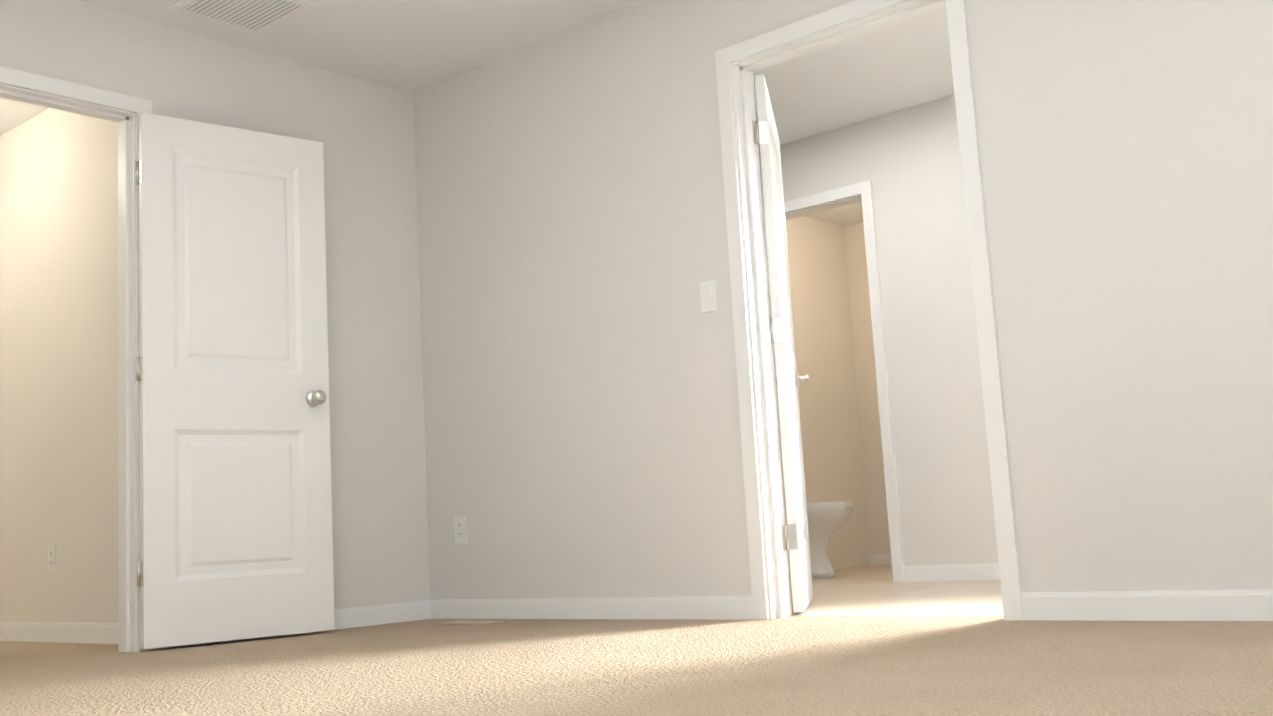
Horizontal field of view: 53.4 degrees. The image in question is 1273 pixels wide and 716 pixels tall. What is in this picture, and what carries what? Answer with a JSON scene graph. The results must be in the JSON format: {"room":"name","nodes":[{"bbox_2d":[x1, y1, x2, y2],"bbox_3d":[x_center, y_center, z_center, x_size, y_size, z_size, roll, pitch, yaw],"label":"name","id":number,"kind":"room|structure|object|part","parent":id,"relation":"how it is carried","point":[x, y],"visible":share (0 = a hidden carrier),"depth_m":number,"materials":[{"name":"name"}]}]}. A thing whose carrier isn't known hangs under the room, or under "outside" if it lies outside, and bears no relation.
{"room":"empty bedroom","nodes":[
{"label":"empty bedroom","id":0,"kind":"room"},
{"bbox_2d":[0,108,117,622],"bbox_3d":[-3.266,0.157,6.334,3.880,2.440,0.120,-10,-10,40],"label":"wall","id":1,"kind":"structure","parent":0,"point":[59,329],"depth_m":5.66,"materials":[{"name":"paint"}]},
{"bbox_2d":[47,545,55,571],"bbox_3d":[-2.576,0.884,5.580,0.072,0.116,0.008,-10,-10,40],"label":"outlet","id":2,"kind":"object","parent":1,"relation":"attached to","point":[51,558],"visible":1,"depth_m":5.57,"materials":[{"name":"white plastic"}]},
{"bbox_2d":[0,622,117,643],"bbox_3d":[-3.250,1.320,6.131,3.860,0.082,0.014,-10,-10,40],"label":"baseboard","id":3,"kind":"structure","parent":1,"relation":"attached to","point":[98,633],"depth_m":5.45,"materials":[{"name":"white paint"}]},
{"bbox_2d":[0,0,429,608],"bbox_3d":[-2.466,-0.175,4.240,0.120,2.440,4.350,-10,-10,40],"label":"wall","id":4,"kind":"structure","parent":0,"point":[362,130],"depth_m":5.53,"materials":[{"name":"paint"}]},
{"bbox_2d":[0,66,154,651],"bbox_3d":[-2.187,0.017,4.525,0.156,2.106,0.892,-10,-10,40],"label":"door frame","id":5,"kind":"structure","parent":4,"relation":"attached to","point":[124,111],"depth_m":4.77,"materials":[{"name":"white paint"}]},
{"bbox_2d":[136,112,334,648],"bbox_3d":[-1.568,0.075,4.978,0.766,2.020,0.181,3,-10,-40],"label":"hall door","id":6,"kind":"structure","parent":4,"relation":"in","point":[232,377],"depth_m":4.95,"materials":[{"name":"white paint"}]},
{"bbox_2d":[155,600,430,649],"bbox_3d":[-1.363,1.080,5.160,0.014,0.082,1.295,-10,-10,40],"label":"baseboard","id":7,"kind":"structure","parent":4,"relation":"attached to","point":[344,618],"depth_m":5.43,"materials":[{"name":"white paint"}]},
{"bbox_2d":[0,0,953,226],"bbox_3d":[-0.558,-1.684,5.609,9.606,0.700,8.720,-10,-10,40],"label":"ceiling","id":8,"kind":"structure","parent":0,"point":[412,46],"depth_m":5.55,"materials":[{"name":"paint"}]},
{"bbox_2d":[169,0,316,34],"bbox_3d":[-1.527,-1.364,4.921,0.400,0.010,0.400,-10,-10,40],"label":"ceiling vent","id":9,"kind":"object","parent":8,"relation":"in","point":[259,17],"visible":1,"depth_m":4.95,"materials":[{"name":"white plastic"}]},
{"bbox_2d":[0,616,1272,715],"bbox_3d":[-1.754,0.955,3.596,9.486,0.050,4.470,-10,-10,40],"label":"floor carpet","id":10,"kind":"object","parent":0,"point":[894,666],"visible":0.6,"depth_m":3.06,"materials":[{"name":"beige carpet"}]},
{"bbox_2d":[434,621,508,625],"bbox_3d":[-0.668,1.073,5.127,0.320,0.008,0.120,-10,-10,40],"label":"floor air vent","id":11,"kind":"object","parent":10,"relation":"on","point":[478,623],"visible":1,"depth_m":5.08,"materials":[{"name":"metal"}]},
{"bbox_2d":[785,216,869,569],"bbox_3d":[0.940,0.202,8.418,0.120,2.440,2.030,-10,-10,40],"label":"wall","id":12,"kind":"structure","parent":0,"point":[829,422],"depth_m":8.78,"materials":[{"name":"paint"}]},
{"bbox_2d":[413,0,1272,599],"bbox_3d":[0.696,-0.326,4.456,6.586,2.440,0.120,-10,-10,40],"label":"wall","id":13,"kind":"structure","parent":0,"point":[581,404],"depth_m":4.65,"materials":[{"name":"paint"}]},
{"bbox_2d":[454,516,466,543],"bbox_3d":[-0.775,0.756,5.570,0.072,0.116,0.008,-10,-10,40],"label":"outlet","id":14,"kind":"object","parent":13,"relation":"attached to","point":[460,529],"visible":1,"depth_m":5.57,"materials":[{"name":"white plastic"}]},
{"bbox_2d":[431,596,752,619],"bbox_3d":[-0.251,1.006,5.084,1.800,0.082,0.014,-10,-10,40],"label":"baseboard","id":15,"kind":"structure","parent":13,"relation":"attached to","point":[703,607],"depth_m":4.98,"materials":[{"name":"white paint"}]},
{"bbox_2d":[700,280,717,312],"bbox_3d":[0.268,-0.230,4.737,0.072,0.116,0.011,-10,-10,40],"label":"light switch","id":16,"kind":"object","parent":13,"relation":"attached to","point":[708,294],"visible":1,"depth_m":4.73,"materials":[{"name":"white plastic"}]},
{"bbox_2d":[755,74,812,611],"bbox_3d":[0.603,-0.030,5.117,0.147,2.020,0.880,-5,-8,10],"label":"bathroom door","id":17,"kind":"structure","parent":13,"relation":"in","point":[788,379],"depth_m":4.80,"materials":[{"name":"white paint"}]},
{"bbox_2d":[715,0,1022,619],"bbox_3d":[0.784,-0.175,4.366,1.007,2.106,0.156,-10,-10,40],"label":"door frame","id":18,"kind":"structure","parent":13,"relation":"attached to","point":[738,64],"depth_m":4.53,"materials":[{"name":"white paint"}]},
{"bbox_3d":[0.484,-0.102,4.678,0.002,1.610,0.035,-10,-10,40],"label":"bath door hinge trim","id":19,"kind":"part","parent":18,"relation":"part of","materials":[{"name":"white wood"}]},
{"bbox_2d":[1021,590,1272,620],"bbox_3d":[2.125,0.589,3.033,2.545,0.082,0.014,-10,-10,40],"label":"baseboard","id":20,"kind":"structure","parent":13,"relation":"attached to","point":[1224,605],"depth_m":3.60,"materials":[{"name":"white paint"}]},
{"bbox_2d":[843,222,890,553],"bbox_3d":[2.271,0.141,8.528,1.750,2.440,0.120,-10,-10,40],"label":"wall","id":21,"kind":"structure","parent":0,"point":[868,410],"depth_m":9.00,"materials":[{"name":"paint"}]},
{"bbox_2d":[869,553,891,565],"bbox_3d":[2.282,1.304,8.328,1.720,0.082,0.014,-10,-10,40],"label":"baseboard","id":22,"kind":"structure","parent":21,"relation":"attached to","point":[874,559],"depth_m":8.83,"materials":[{"name":"white paint"}]},
{"bbox_2d":[759,94,998,565],"bbox_3d":[1.290,-0.054,6.699,4.100,2.440,0.120,-10,-10,40],"label":"wall","id":23,"kind":"structure","parent":0,"point":[907,162],"depth_m":6.46,"materials":[{"name":"paint"}]},
{"bbox_2d":[763,180,903,583],"bbox_3d":[1.072,0.150,6.861,0.722,2.106,0.138,-10,-10,40],"label":"door frame","id":24,"kind":"structure","parent":23,"relation":"attached to","point":[862,192],"depth_m":6.65,"materials":[{"name":"white paint"}]},
{"bbox_2d":[903,563,999,581],"bbox_3d":[2.104,0.970,5.806,1.990,0.082,0.014,-10,-10,40],"label":"baseboard","id":25,"kind":"structure","parent":23,"relation":"attached to","point":[989,571],"depth_m":6.27,"materials":[{"name":"white paint"}]},
{"bbox_2d":[790,565,1003,615],"bbox_3d":[1.386,1.190,6.634,4.600,0.051,4.250,-10,-10,40],"label":"floor","id":26,"kind":"structure","parent":0,"point":[868,591],"depth_m":5.26,"materials":[{"name":"beige tile"}]},
{"bbox_2d":[806,501,853,578],"bbox_3d":[0.963,0.929,7.595,0.760,0.775,0.500,-10,-10,40],"label":"toilet","id":27,"kind":"object","parent":26,"relation":"on","point":[826,520],"visible":0.35,"depth_m":7.38,"materials":[{"name":"white ceramic"}]}
]}

